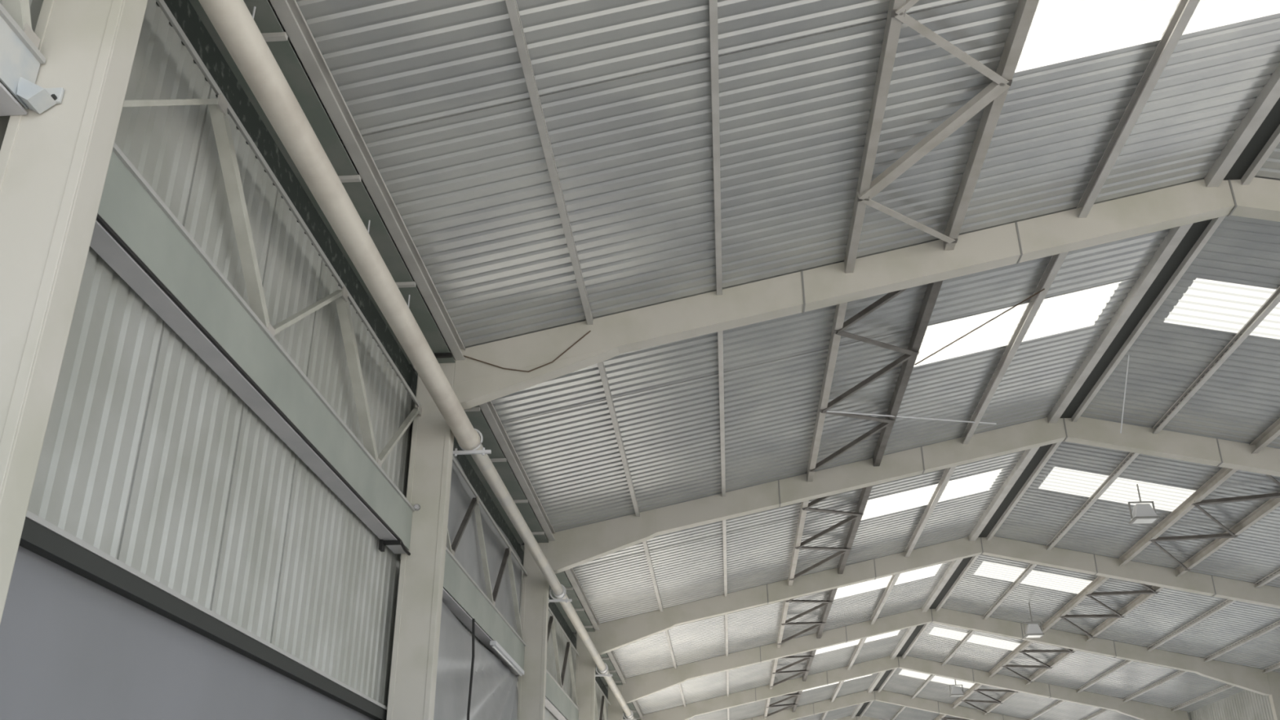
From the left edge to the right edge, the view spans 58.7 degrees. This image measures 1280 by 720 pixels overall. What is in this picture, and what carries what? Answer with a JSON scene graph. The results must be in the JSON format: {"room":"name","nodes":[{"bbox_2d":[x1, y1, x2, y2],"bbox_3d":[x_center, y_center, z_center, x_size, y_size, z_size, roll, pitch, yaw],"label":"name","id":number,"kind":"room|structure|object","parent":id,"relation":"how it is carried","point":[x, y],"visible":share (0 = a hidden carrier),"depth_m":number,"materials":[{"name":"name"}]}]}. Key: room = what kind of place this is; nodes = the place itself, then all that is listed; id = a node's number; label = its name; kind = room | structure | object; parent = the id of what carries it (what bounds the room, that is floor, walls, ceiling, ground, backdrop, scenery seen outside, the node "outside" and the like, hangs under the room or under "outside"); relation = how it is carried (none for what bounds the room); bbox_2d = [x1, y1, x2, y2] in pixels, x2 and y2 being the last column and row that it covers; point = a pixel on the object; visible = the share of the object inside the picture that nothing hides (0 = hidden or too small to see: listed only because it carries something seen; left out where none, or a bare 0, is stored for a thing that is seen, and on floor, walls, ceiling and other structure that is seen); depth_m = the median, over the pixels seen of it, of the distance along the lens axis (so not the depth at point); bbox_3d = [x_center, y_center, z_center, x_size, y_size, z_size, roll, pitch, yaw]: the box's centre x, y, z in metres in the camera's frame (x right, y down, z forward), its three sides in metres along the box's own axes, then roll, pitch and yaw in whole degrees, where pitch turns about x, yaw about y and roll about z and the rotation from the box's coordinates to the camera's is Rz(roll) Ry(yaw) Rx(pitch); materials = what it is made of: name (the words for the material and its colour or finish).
{"room":"industrial warehouse","nodes":[
{"label":"industrial warehouse","id":0,"kind":"room"},
{"bbox_2d":[0,545,373,719],"bbox_3d":[-2.496,3.276,6.639,0.260,2.930,19.200,-2,-25,4],"label":"wall","id":1,"kind":"structure","parent":0,"point":[73,647],"depth_m":5.41,"materials":[{"name":"paint"}]},
{"bbox_2d":[0,0,608,719],"bbox_3d":[-1.289,6.687,20.976,0.039,3.040,48.150,-2,-25,4],"label":"wall","id":2,"kind":"structure","parent":0,"point":[148,458],"depth_m":6.54,"materials":[{"name":"metal"}]},
{"bbox_2d":[18,510,387,719],"bbox_3d":[-2.361,1.658,6.669,0.100,0.085,17.900,-2,-25,4],"label":"trim","id":3,"kind":"structure","parent":2,"relation":"attached to","point":[35,538],"depth_m":5.83,"materials":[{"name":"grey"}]},
{"bbox_2d":[155,0,625,719],"bbox_3d":[-1.276,5.320,21.618,0.030,0.260,48.150,-2,-25,4],"label":"trim","id":4,"kind":"structure","parent":2,"relation":"attached to","point":[183,11],"depth_m":7.99,"materials":[{"name":"metal"}]},
{"bbox_2d":[267,0,1279,719],"bbox_3d":[2.639,5.591,24.489,8.026,1.786,42.165,-2,-25,4],"label":"ceiling","id":5,"kind":"structure","parent":0,"point":[436,91],"depth_m":9.83,"materials":[{"name":"metal"}]},
{"bbox_2d":[564,568,599,630],"bbox_3d":[-1.015,3.805,18.858,0.085,0.120,5.826,-2,-25,4],"label":"purlin","id":6,"kind":"structure","parent":5,"relation":"attached to","point":[571,574],"depth_m":19.24,"materials":[{"name":"grey metal"}]},
{"bbox_2d":[607,650,626,684],"bbox_3d":[-0.576,6.352,24.274,0.085,0.120,5.826,-2,-25,4],"label":"purlin","id":7,"kind":"structure","parent":5,"relation":"attached to","point":[611,655],"depth_m":25.04,"materials":[{"name":"grey metal"}]},
{"bbox_2d":[597,361,639,516],"bbox_3d":[-0.242,0.952,13.490,0.052,0.058,5.826,-2,-25,4],"label":"roof purlin","id":8,"kind":"structure","parent":5,"relation":"attached to","point":[601,365],"depth_m":13.21,"materials":[{"name":"grey metal"}]},
{"bbox_2d":[642,541,662,612],"bbox_3d":[0.197,3.499,18.905,0.052,0.058,5.826,-2,-25,4],"label":"purlin","id":9,"kind":"structure","parent":5,"relation":"attached to","point":[645,543],"depth_m":19.05,"materials":[{"name":"grey metal"}]},
{"bbox_2d":[709,0,722,295],"bbox_3d":[0.537,-1.869,8.119,0.052,0.058,5.802,-2,-25,4],"label":"roof purlin","id":10,"kind":"structure","parent":5,"relation":"attached to","point":[713,3],"depth_m":8.45,"materials":[{"name":"grey metal"}]},
{"bbox_2d":[717,330,725,496],"bbox_3d":[0.975,0.672,13.523,0.052,0.058,5.826,-2,-25,4],"label":"roof purlin","id":11,"kind":"structure","parent":5,"relation":"attached to","point":[720,334],"depth_m":13.15,"materials":[{"name":"grey metal"}]},
{"bbox_2d":[722,520,727,596],"bbox_3d":[1.413,3.219,18.938,0.052,0.058,5.826,-2,-25,4],"label":"roof purlin","id":12,"kind":"structure","parent":5,"relation":"attached to","point":[724,529],"depth_m":18.99,"materials":[{"name":"grey metal"}]},
{"bbox_2d":[764,690,802,719],"bbox_3d":[4.423,10.515,35.206,1.040,0.367,5.828,-2,-25,4],"label":"roof truss","id":13,"kind":"object","parent":5,"relation":"attached to","point":[798,694],"visible":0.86,"depth_m":35.67,"materials":[{"name":"metal"}]},
{"bbox_2d":[769,649,816,688],"bbox_3d":[3.985,7.969,29.791,1.040,0.367,5.828,-2,-25,4],"label":"roof truss","id":14,"kind":"object","parent":5,"relation":"attached to","point":[810,658],"visible":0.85,"depth_m":30.07,"materials":[{"name":"metal"}]},
{"bbox_2d":[777,588,837,648],"bbox_3d":[3.546,5.422,24.376,1.040,0.367,5.828,-2,-25,4],"label":"roof truss","id":15,"kind":"object","parent":5,"relation":"attached to","point":[828,604],"visible":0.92,"depth_m":24.48,"materials":[{"name":"metal"}]},
{"bbox_2d":[787,485,872,586],"bbox_3d":[3.108,2.875,18.961,1.040,0.367,5.828,-2,-25,4],"label":"roof truss","id":16,"kind":"object","parent":5,"relation":"attached to","point":[856,517],"visible":0.79,"depth_m":18.86,"materials":[{"name":"metal"}]},
{"bbox_2d":[814,630,899,654],"bbox_3d":[5.552,7.236,29.291,2.330,0.527,0.978,-2,-25,4],"label":"skylight","id":17,"kind":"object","parent":5,"relation":"attached to","point":[895,633],"depth_m":29.42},
{"bbox_2d":[833,563,942,599],"bbox_3d":[5.099,4.606,23.698,2.330,0.527,1.131,-2,-25,4],"label":"skylight","id":18,"kind":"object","parent":5,"relation":"attached to","point":[929,571],"depth_m":23.74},
{"bbox_2d":[889,626,916,659],"bbox_3d":[6.986,7.255,29.885,0.110,0.109,5.826,-2,-25,4],"label":"ridge purlin","id":19,"kind":"object","parent":5,"relation":"attached to","point":[909,630],"visible":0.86,"depth_m":30.45,"materials":[{"name":"grey metal"}]},
{"bbox_2d":[861,468,1002,519],"bbox_3d":[4.686,2.203,18.589,2.330,0.527,1.131,-2,-25,4],"label":"skylight","id":20,"kind":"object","parent":5,"relation":"attached to","point":[980,482],"depth_m":18.60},
{"bbox_2d":[921,558,963,612],"bbox_3d":[6.547,4.708,24.470,0.110,0.109,5.826,-2,-25,4],"label":"ridge purlin","id":21,"kind":"object","parent":5,"relation":"attached to","point":[953,566],"visible":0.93,"depth_m":24.77,"materials":[{"name":"grey metal"}]},
{"bbox_2d":[968,446,1039,541],"bbox_3d":[6.109,2.162,19.055,0.110,0.109,5.826,-2,-25,4],"label":"ridge purlin","id":22,"kind":"object","parent":5,"relation":"attached to","point":[1028,455],"visible":0.64,"depth_m":19.05,"materials":[{"name":"grey metal"}]},
{"bbox_2d":[913,279,1124,366],"bbox_3d":[4.239,-0.395,13.066,2.330,0.527,1.131,-2,-25,4],"label":"skylight","id":23,"kind":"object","parent":5,"relation":"attached to","point":[1078,309],"depth_m":13.07,"materials":[{"name":"plastic"}]},
{"bbox_2d":[1014,0,1279,72],"bbox_3d":[3.853,-2.635,8.302,2.330,0.527,0.978,-2,-25,4],"label":"skylight","id":24,"kind":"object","parent":5,"relation":"attached to","point":[1060,31],"depth_m":8.50,"materials":[{"name":"plastic"}]},
{"bbox_2d":[862,142,1279,719],"bbox_3d":[10.817,5.330,23.950,8.015,1.765,42.165,-2,-25,4],"label":"ceiling","id":25,"kind":"structure","parent":0,"point":[1240,401],"depth_m":20.01,"materials":[{"name":"metal"}]},
{"bbox_2d":[902,622,929,658],"bbox_3d":[7.290,7.239,29.868,0.060,0.109,5.826,-2,-25,4],"label":"ridge purlin","id":26,"kind":"object","parent":25,"relation":"attached to","point":[926,625],"visible":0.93,"depth_m":30.21,"materials":[{"name":"grey metal"}]},
{"bbox_2d":[898,669,974,688],"bbox_3d":[9.010,9.652,34.486,2.230,0.505,0.978,-2,-25,4],"label":"skylight","id":27,"kind":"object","parent":25,"relation":"attached to","point":[904,672],"depth_m":34.50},
{"bbox_2d":[949,679,964,696],"bbox_3d":[9.273,9.566,33.421,0.380,0.573,0.310,-2,-25,4],"label":"floodlight","id":28,"kind":"object","parent":25,"relation":"hanging from","point":[956,691],"visible":0.94,"depth_m":33.28,"materials":[{"name":"grey"}]},
{"bbox_2d":[935,555,979,611],"bbox_3d":[6.851,4.692,24.453,0.060,0.109,5.826,-2,-25,4],"label":"ridge purlin","id":29,"kind":"object","parent":25,"relation":"attached to","point":[974,558],"visible":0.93,"depth_m":24.57,"materials":[{"name":"grey metal"}]},
{"bbox_2d":[941,630,975,666],"bbox_3d":[8.377,7.406,29.701,0.070,0.085,5.826,-2,-25,4],"label":"purlin","id":30,"kind":"structure","parent":25,"relation":"attached to","point":[969,634],"depth_m":30.04,"materials":[{"name":"grey metal"}]},
{"bbox_2d":[928,626,1020,650],"bbox_3d":[8.574,7.120,29.100,2.230,0.505,0.978,-2,-25,4],"label":"skylight","id":31,"kind":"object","parent":25,"relation":"attached to","point":[940,632],"depth_m":29.12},
{"bbox_2d":[951,683,1018,715],"bbox_3d":[10.585,10.279,34.819,1.080,0.376,5.828,-2,-25,4],"label":"roof truss","id":32,"kind":"object","parent":25,"relation":"attached to","point":[975,687],"visible":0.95,"depth_m":35.08,"materials":[{"name":"metal"}]},
{"bbox_2d":[986,441,1062,540],"bbox_3d":[6.413,2.145,19.038,0.060,0.109,5.826,-2,-25,4],"label":"ridge purlin","id":33,"kind":"object","parent":25,"relation":"attached to","point":[1054,446],"visible":0.64,"depth_m":18.92,"materials":[{"name":"grey metal"}]},
{"bbox_2d":[973,560,1092,593],"bbox_3d":[8.121,4.489,23.508,2.230,0.505,1.131,-2,-25,4],"label":"skylight","id":34,"kind":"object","parent":25,"relation":"attached to","point":[1035,578],"depth_m":23.52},
{"bbox_2d":[1022,602,1044,637],"bbox_3d":[8.594,5.695,24.991,0.380,0.743,0.310,-2,-25,4],"label":"floodlight","id":35,"kind":"object","parent":25,"relation":"hanging from","point":[1033,630],"visible":1,"depth_m":24.81,"materials":[{"name":"grey"}]},
{"bbox_2d":[1026,699,1064,719],"bbox_3d":[12.437,10.550,34.542,0.070,0.085,5.826,-2,-25,4],"label":"roof purlin","id":36,"kind":"structure","parent":25,"relation":"attached to","point":[1055,704],"depth_m":34.89,"materials":[{"name":"grey metal"}]},
{"bbox_2d":[1040,575,1164,641],"bbox_3d":[9.709,5.186,23.988,1.080,0.376,5.828,-2,-25,4],"label":"roof truss","id":37,"kind":"object","parent":25,"relation":"attached to","point":[1088,591],"visible":0.92,"depth_m":23.97,"materials":[{"name":"metal"}]},
{"bbox_2d":[1076,659,1133,693],"bbox_3d":[11.999,8.003,29.127,0.070,0.085,5.826,-2,-25,4],"label":"purlin","id":38,"kind":"structure","parent":25,"relation":"attached to","point":[1116,668],"depth_m":29.46,"materials":[{"name":"grey metal"}]},
{"bbox_2d":[1039,466,1195,511],"bbox_3d":[7.708,2.087,18.399,2.230,0.505,1.131,-2,-25,4],"label":"skylight","id":39,"kind":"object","parent":25,"relation":"attached to","point":[1167,498],"depth_m":18.39,"materials":[{"name":"plastic"}]},
{"bbox_2d":[1128,484,1159,524],"bbox_3d":[7.864,2.238,17.878,0.380,0.605,0.310,-2,-25,4],"label":"floodlight","id":40,"kind":"object","parent":25,"relation":"hanging from","point":[1142,513],"visible":1,"depth_m":17.74,"materials":[{"name":"grey"}]},
{"bbox_2d":[1123,670,1186,702],"bbox_3d":[13.216,8.204,28.934,0.070,0.085,5.826,-2,-25,4],"label":"roof purlin","id":41,"kind":"structure","parent":25,"relation":"attached to","point":[1163,681],"depth_m":29.29,"materials":[{"name":"grey metal"}]},
{"bbox_2d":[1146,599,1235,651],"bbox_3d":[11.560,5.457,23.712,0.070,0.085,5.826,-2,-25,4],"label":"purlin","id":42,"kind":"structure","parent":25,"relation":"attached to","point":[1230,602],"depth_m":23.84,"materials":[{"name":"grey metal"}]},
{"bbox_2d":[1170,684,1234,711],"bbox_3d":[14.452,8.408,28.738,0.070,0.085,5.826,-2,-25,4],"label":"roof purlin","id":43,"kind":"structure","parent":25,"relation":"attached to","point":[1222,688],"depth_m":29.35,"materials":[{"name":"grey metal"}]},
{"bbox_2d":[1163,278,1279,339],"bbox_3d":[7.261,-0.511,12.876,2.230,0.505,1.131,-2,-25,4],"label":"skylight","id":44,"kind":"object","parent":25,"relation":"attached to","point":[1206,304],"depth_m":13.00,"materials":[{"name":"plastic"}]},
{"bbox_2d":[1204,620,1279,662],"bbox_3d":[12.777,5.657,23.519,0.070,0.085,5.826,-2,-25,4],"label":"purlin","id":45,"kind":"structure","parent":25,"relation":"attached to","point":[1277,624],"depth_m":24.20,"materials":[{"name":"grey metal"}]},
{"bbox_2d":[1187,689,1274,719],"bbox_3d":[14.278,5.370,20.335,0.020,1.550,48.150,-2,-25,4],"label":"wall","id":46,"kind":"structure","parent":0,"point":[1246,704],"depth_m":28.34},
{"bbox_3d":[6.614,10.553,18.463,16.120,0.200,49.050,-2,-25,4],"label":"floor","id":47,"kind":"structure","parent":0,"visible":0},
{"bbox_2d":[0,0,147,623],"bbox_3d":[5.190,-0.736,3.898,15.640,7.834,0.320,-2,-25,4],"label":"column","id":48,"kind":"structure","parent":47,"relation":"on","point":[55,162],"depth_m":4.35,"materials":[{"name":"beige paint"}]},
{"bbox_2d":[0,3,45,115],"bbox_3d":[-2.709,-2.349,1.928,0.147,0.280,5.890,-2,-25,4],"label":"beam","id":49,"kind":"structure","parent":48,"relation":"attached to","point":[19,56],"depth_m":4.46,"materials":[{"name":"metal"}]},
{"bbox_2d":[1,0,39,48],"bbox_3d":[-2.693,-2.911,2.191,0.081,0.992,5.890,-2,-25,4],"label":"truss","id":50,"kind":"object","parent":49,"relation":"on","point":[19,10],"visible":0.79,"depth_m":4.53,"materials":[{"name":"metal"}]},
{"bbox_2d":[16,76,64,114],"bbox_3d":[-2.378,-1.048,4.506,0.135,0.120,0.096,-2,-25,4],"label":"bracket","id":51,"kind":"object","parent":48,"relation":"attached to","point":[37,99],"visible":1,"depth_m":4.48,"materials":[{"name":"metal"}]},
{"bbox_2d":[189,0,455,364],"bbox_3d":[-2.142,-1.186,8.014,0.445,0.040,5.796,-2,-25,4],"label":"gutter","id":52,"kind":"object","parent":48,"relation":"attached to","point":[264,18],"visible":0.52,"depth_m":7.68,"materials":[{"name":"grey metal"}]},
{"bbox_2d":[269,0,465,360],"bbox_3d":[-1.891,-1.283,8.039,0.085,0.120,5.802,-2,-25,4],"label":"roof purlin","id":53,"kind":"structure","parent":48,"relation":"attached to","point":[289,13],"depth_m":7.76,"materials":[{"name":"grey metal"}]},
{"bbox_2d":[505,0,593,324],"bbox_3d":[-0.679,-1.589,8.085,0.052,0.058,5.802,-2,-25,4],"label":"roof purlin","id":54,"kind":"structure","parent":48,"relation":"attached to","point":[512,6],"depth_m":8.13,"materials":[{"name":"grey metal"}]},
{"bbox_2d":[844,0,1039,273],"bbox_3d":[2.227,-2.210,8.142,1.052,0.372,5.802,-2,-25,4],"label":"roof truss","id":55,"kind":"object","parent":48,"relation":"attached to","point":[992,98],"visible":1,"depth_m":8.85,"materials":[{"name":"metal"}]},
{"bbox_2d":[854,97,1279,716],"bbox_3d":[6.506,3.394,21.893,0.290,0.150,48.150,-2,-25,4],"label":"ridge gap","id":56,"kind":"structure","parent":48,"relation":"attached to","point":[1271,122],"depth_m":13.60,"materials":[{"name":"grey"}]},
{"bbox_2d":[1076,0,1199,217],"bbox_3d":[3.982,-2.634,8.199,0.075,0.120,5.802,-2,-25,4],"label":"purlin","id":57,"kind":"structure","parent":48,"relation":"attached to","point":[1184,10],"depth_m":9.24,"materials":[{"name":"grey metal"}]},
{"bbox_2d":[1204,62,1279,186],"bbox_3d":[5.233,-2.926,8.236,0.110,0.109,5.802,-2,-25,4],"label":"ridge purlin","id":58,"kind":"object","parent":48,"relation":"attached to","point":[1263,104],"visible":1,"depth_m":10.07,"materials":[{"name":"grey metal"}]},
{"bbox_2d":[1240,124,1279,185],"bbox_3d":[5.537,-2.943,8.219,0.060,0.109,5.802,-2,-25,4],"label":"ridge purlin","id":59,"kind":"object","parent":48,"relation":"attached to","point":[1274,140],"visible":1,"depth_m":10.44,"materials":[{"name":"grey metal"}]},
{"bbox_2d":[386,177,1279,719],"bbox_3d":[5.626,1.801,9.291,15.640,7.834,0.320,-2,-25,4],"label":"frame","id":60,"kind":"object","parent":47,"relation":"on","point":[415,655],"visible":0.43,"depth_m":10.66,"materials":[{"name":"beige paint"}]},
{"bbox_2d":[89,142,414,554],"bbox_3d":[-2.268,0.266,7.341,0.147,0.405,5.796,-2,-25,4],"label":"beam","id":61,"kind":"structure","parent":60,"relation":"attached to","point":[129,205],"depth_m":6.41,"materials":[{"name":"metal"}]},
{"bbox_2d":[96,213,410,555],"bbox_3d":[-2.205,0.441,7.245,0.025,0.055,5.770,-2,-25,4],"label":"rail","id":62,"kind":"object","parent":61,"relation":"attached to","point":[99,218],"visible":0.94,"depth_m":6.30,"materials":[{"name":"black metal"}]},
{"bbox_2d":[123,0,422,466],"bbox_3d":[-2.252,-0.349,7.640,0.081,0.992,5.815,-2,-25,4],"label":"truss","id":63,"kind":"object","parent":61,"relation":"on","point":[219,108],"visible":0.8,"depth_m":6.82,"materials":[{"name":"metal"}]},
{"bbox_2d":[378,539,401,551],"bbox_3d":[-2.080,1.544,9.481,0.170,0.083,0.080,-2,-25,4],"label":"bracket","id":64,"kind":"object","parent":61,"relation":"attached to","point":[382,543],"visible":1,"depth_m":9.48,"materials":[{"name":"black metal"}]},
{"bbox_2d":[198,0,635,719],"bbox_3d":[-0.723,5.749,21.316,0.205,0.282,48.050,-2,-25,4],"label":"pipe","id":65,"kind":"object","parent":60,"relation":"attached to","point":[232,20],"visible":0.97,"depth_m":7.20,"materials":[{"name":"beige plastic"}]},
{"bbox_2d":[453,428,491,456],"bbox_3d":[-1.584,0.763,10.628,0.400,0.273,0.030,-2,-25,4],"label":"clamp","id":66,"kind":"object","parent":65,"relation":"attached to","point":[474,451],"visible":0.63,"depth_m":10.57,"materials":[{"name":"metal"}]},
{"bbox_2d":[414,371,548,543],"bbox_3d":[-1.705,1.355,13.418,0.445,0.040,5.820,-2,-25,4],"label":"gutter","id":67,"kind":"object","parent":60,"relation":"attached to","point":[474,415],"visible":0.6,"depth_m":13.58,"materials":[{"name":"grey metal"}]},
{"bbox_2d":[479,400,555,541],"bbox_3d":[-1.453,1.259,13.443,0.085,0.120,5.826,-2,-25,4],"label":"roof purlin","id":68,"kind":"structure","parent":60,"relation":"attached to","point":[488,410],"depth_m":13.34,"materials":[{"name":"grey metal"}]},
{"bbox_2d":[463,330,591,372],"bbox_3d":[-1.065,-0.073,10.600,1.216,0.410,0.017,-2,-25,4],"label":"wire","id":69,"kind":"object","parent":60,"relation":"attached to","point":[589,331],"visible":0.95,"depth_m":10.56,"materials":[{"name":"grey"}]},
{"bbox_2d":[806,280,942,481],"bbox_3d":[2.670,0.329,13.546,1.040,0.367,5.828,-2,-25,4],"label":"roof truss","id":70,"kind":"object","parent":60,"relation":"attached to","point":[908,359],"visible":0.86,"depth_m":13.11,"materials":[{"name":"metal"}]},
{"bbox_2d":[826,410,996,424],"bbox_3d":[3.590,0.750,14.752,3.290,0.628,0.020,17,-30,-32],"label":"rod","id":71,"kind":"object","parent":70,"relation":"attached to","point":[827,411],"visible":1,"depth_m":14.63,"materials":[{"name":"white paint"}]},
{"bbox_2d":[961,251,1068,444],"bbox_3d":[4.419,-0.093,13.604,0.075,0.120,5.826,-2,-25,4],"label":"purlin","id":72,"kind":"structure","parent":60,"relation":"attached to","point":[1057,260],"depth_m":13.27,"materials":[{"name":"grey metal"}]},
{"bbox_2d":[914,288,1044,364],"bbox_3d":[3.722,-0.348,12.577,0.014,0.275,1.735,19,-31,-35],"label":"rod","id":73,"kind":"object","parent":72,"relation":"attached to","point":[1044,288],"visible":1,"depth_m":12.54,"materials":[{"name":"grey metal"}]},
{"bbox_2d":[1047,222,1193,422],"bbox_3d":[5.670,-0.385,13.640,0.110,0.109,5.826,-2,-25,4],"label":"ridge purlin","id":74,"kind":"object","parent":60,"relation":"attached to","point":[1171,242],"visible":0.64,"depth_m":13.26,"materials":[{"name":"grey metal"}]},
{"bbox_2d":[1071,215,1226,422],"bbox_3d":[5.975,-0.401,13.623,0.060,0.109,5.826,-2,-25,4],"label":"ridge purlin","id":75,"kind":"object","parent":60,"relation":"attached to","point":[1215,223],"visible":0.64,"depth_m":13.16,"materials":[{"name":"grey metal"}]},
{"bbox_2d":[1151,285,1279,433],"bbox_3d":[7.062,-0.234,13.456,0.070,0.085,5.826,-2,-25,4],"label":"purlin","id":76,"kind":"structure","parent":60,"relation":"attached to","point":[1268,305],"depth_m":13.84,"materials":[{"name":"grey metal"}]},
{"bbox_2d":[1248,417,1279,453],"bbox_3d":[8.832,0.093,13.158,1.080,0.376,5.828,-2,-25,4],"label":"purlin","id":77,"kind":"object","parent":60,"relation":"attached to","point":[1273,431],"visible":1,"depth_m":15.48,"materials":[{"name":"beige paint"}]},
{"bbox_2d":[744,689,1026,719],"bbox_3d":[7.818,14.534,36.367,15.640,7.834,0.320,-2,-25,4],"label":"frame","id":78,"kind":"object","parent":47,"relation":"on","point":[847,700],"visible":0.85,"depth_m":37.77,"materials":[{"name":"beige paint"}]},
{"bbox_2d":[517,416,1279,719],"bbox_3d":[6.065,4.347,14.707,15.640,7.834,0.320,-2,-25,4],"label":"frame","id":79,"kind":"object","parent":47,"relation":"on","point":[571,548],"visible":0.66,"depth_m":16.07,"materials":[{"name":"beige paint"}]},
{"bbox_2d":[400,546,526,675],"bbox_3d":[-1.831,2.808,12.746,0.147,0.405,5.820,-2,-25,4],"label":"beam","id":80,"kind":"structure","parent":79,"relation":"attached to","point":[457,582],"depth_m":12.60,"materials":[{"name":"metal"}]},
{"bbox_2d":[466,618,475,719],"bbox_3d":[-1.768,4.534,11.374,0.038,3.883,0.108,-2,-25,4],"label":"hanging cable","id":81,"kind":"object","parent":80,"relation":"hanging from","point":[473,620],"visible":1,"depth_m":12.01,"materials":[{"name":"black rubber"}]},
{"bbox_2d":[433,601,518,719],"bbox_3d":[-1.839,4.224,12.085,0.117,2.650,5.771,-2,-25,4],"label":"tarpaulin","id":82,"kind":"object","parent":80,"relation":"hanging from","point":[495,695],"visible":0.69,"depth_m":12.22,"materials":[{"name":"grey plastic"}]},
{"bbox_2d":[446,456,527,640],"bbox_3d":[-1.806,2.184,13.026,0.061,0.992,5.840,-2,-25,4],"label":"truss","id":83,"kind":"object","parent":80,"relation":"on","point":[474,504],"visible":0.73,"depth_m":13.24,"materials":[{"name":"metal"}]},
{"bbox_2d":[447,454,521,633],"bbox_3d":[-1.884,2.081,13.096,0.058,1.150,5.770,-2,-25,4],"label":"tarpaulin","id":84,"kind":"object","parent":83,"relation":"hanging from","point":[468,552],"visible":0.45,"depth_m":13.28,"materials":[{"name":"grey plastic"}]},
{"bbox_2d":[489,640,524,675],"bbox_3d":[-1.635,3.719,14.117,0.070,0.073,2.000,-2,-25,4],"label":"light","id":85,"kind":"object","parent":80,"relation":"attached to","point":[495,645],"visible":1,"depth_m":13.92,"materials":[{"name":"white paint"}]},
{"bbox_2d":[520,546,595,631],"bbox_3d":[-1.266,3.902,18.834,0.445,0.040,5.820,-2,-25,4],"label":"gutter","id":86,"kind":"object","parent":79,"relation":"attached to","point":[562,576],"visible":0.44,"depth_m":19.50,"materials":[{"name":"grey metal"}]},
{"bbox_2d":[904,466,956,557],"bbox_3d":[4.858,2.454,19.019,0.075,0.120,5.826,-2,-25,4],"label":"purlin","id":87,"kind":"structure","parent":79,"relation":"attached to","point":[947,474],"depth_m":19.06,"materials":[{"name":"grey metal"}]},
{"bbox_2d":[1046,452,1138,550],"bbox_3d":[7.500,2.313,18.871,0.070,0.085,5.826,-2,-25,4],"label":"purlin","id":88,"kind":"structure","parent":79,"relation":"attached to","point":[1109,480],"depth_m":18.75,"materials":[{"name":"grey metal"}]},
{"bbox_2d":[1118,467,1279,576],"bbox_3d":[9.270,2.639,18.573,1.080,0.376,5.828,-2,-25,4],"label":"roof truss","id":89,"kind":"object","parent":79,"relation":"attached to","point":[1196,499],"visible":0.85,"depth_m":18.58,"materials":[{"name":"metal"}]},
{"bbox_2d":[1254,568,1279,587],"bbox_3d":[11.122,2.910,18.297,0.070,0.085,5.826,-2,-25,4],"label":"purlin","id":90,"kind":"structure","parent":79,"relation":"attached to","point":[1273,576],"depth_m":20.47,"materials":[{"name":"grey metal"}]},
{"bbox_2d":[639,655,1188,719],"bbox_3d":[7.380,11.987,30.952,15.640,7.834,0.320,-2,-25,4],"label":"frame","id":91,"kind":"object","parent":47,"relation":"on","point":[1139,710],"visible":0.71,"depth_m":32.28,"materials":[{"name":"beige paint"}]},
{"bbox_2d":[847,637,866,670],"bbox_3d":[5.734,7.547,29.849,0.075,0.120,5.826,-2,-25,4],"label":"purlin","id":92,"kind":"structure","parent":91,"relation":"attached to","point":[862,641],"depth_m":30.42,"materials":[{"name":"grey metal"}]},
{"bbox_2d":[575,536,1279,719],"bbox_3d":[6.503,6.894,20.122,15.640,7.834,0.320,-2,-25,4],"label":"frame","id":93,"kind":"object","parent":47,"relation":"on","point":[612,635],"visible":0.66,"depth_m":21.46,"materials":[{"name":"beige paint"}]},
{"bbox_2d":[516,669,579,719],"bbox_3d":[-1.393,5.354,18.161,0.147,0.405,5.820,-2,-25,4],"label":"beam","id":94,"kind":"structure","parent":93,"relation":"attached to","point":[556,695],"depth_m":18.49,"materials":[{"name":"metal"}]},
{"bbox_2d":[546,607,579,707],"bbox_3d":[-1.367,4.731,18.441,0.061,0.992,5.840,-2,-25,4],"label":"truss","id":95,"kind":"object","parent":94,"relation":"on","point":[551,624],"visible":0.66,"depth_m":19.10,"materials":[{"name":"metal"}]},
{"bbox_2d":[573,633,622,684],"bbox_3d":[-0.828,6.449,24.249,0.445,0.040,5.820,-2,-25,4],"label":"gutter","id":96,"kind":"object","parent":93,"relation":"attached to","point":[605,657],"visible":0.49,"depth_m":25.11,"materials":[{"name":"grey metal"}]},
{"bbox_2d":[870,573,900,625],"bbox_3d":[5.296,5.001,24.434,0.075,0.120,5.826,-2,-25,4],"label":"purlin","id":97,"kind":"structure","parent":93,"relation":"attached to","point":[894,578],"depth_m":24.72,"materials":[{"name":"grey metal"}]},
{"bbox_2d":[982,563,1036,619],"bbox_3d":[7.939,4.859,24.286,0.070,0.085,5.826,-2,-25,4],"label":"purlin","id":98,"kind":"structure","parent":93,"relation":"attached to","point":[1028,570],"depth_m":24.39,"materials":[{"name":"grey metal"}]},
{"bbox_2d":[607,608,1279,719],"bbox_3d":[6.941,9.441,25.537,15.640,7.834,0.320,-2,-25,4],"label":"frame","id":99,"kind":"object","parent":47,"relation":"on","point":[1249,678],"visible":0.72,"depth_m":26.82,"materials":[{"name":"beige paint"}]},
{"bbox_2d":[987,640,1075,684],"bbox_3d":[10.147,7.732,29.403,1.080,0.376,5.828,-2,-25,4],"label":"roof truss","id":100,"kind":"object","parent":99,"relation":"attached to","point":[1020,648],"visible":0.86,"depth_m":29.55,"materials":[{"name":"metal"}]},
{"bbox_3d":[-0.954,7.901,23.576,0.147,0.405,5.820,-2,-25,4],"label":"beam","id":101,"kind":"structure","parent":99,"relation":"attached to","visible":0},
{"bbox_2d":[595,680,610,719],"bbox_3d":[-0.929,7.277,23.856,0.061,0.992,5.840,-2,-25,4],"label":"truss","id":102,"kind":"object","parent":101,"relation":"on","point":[603,704],"visible":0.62,"depth_m":25.00,"materials":[{"name":"metal"}]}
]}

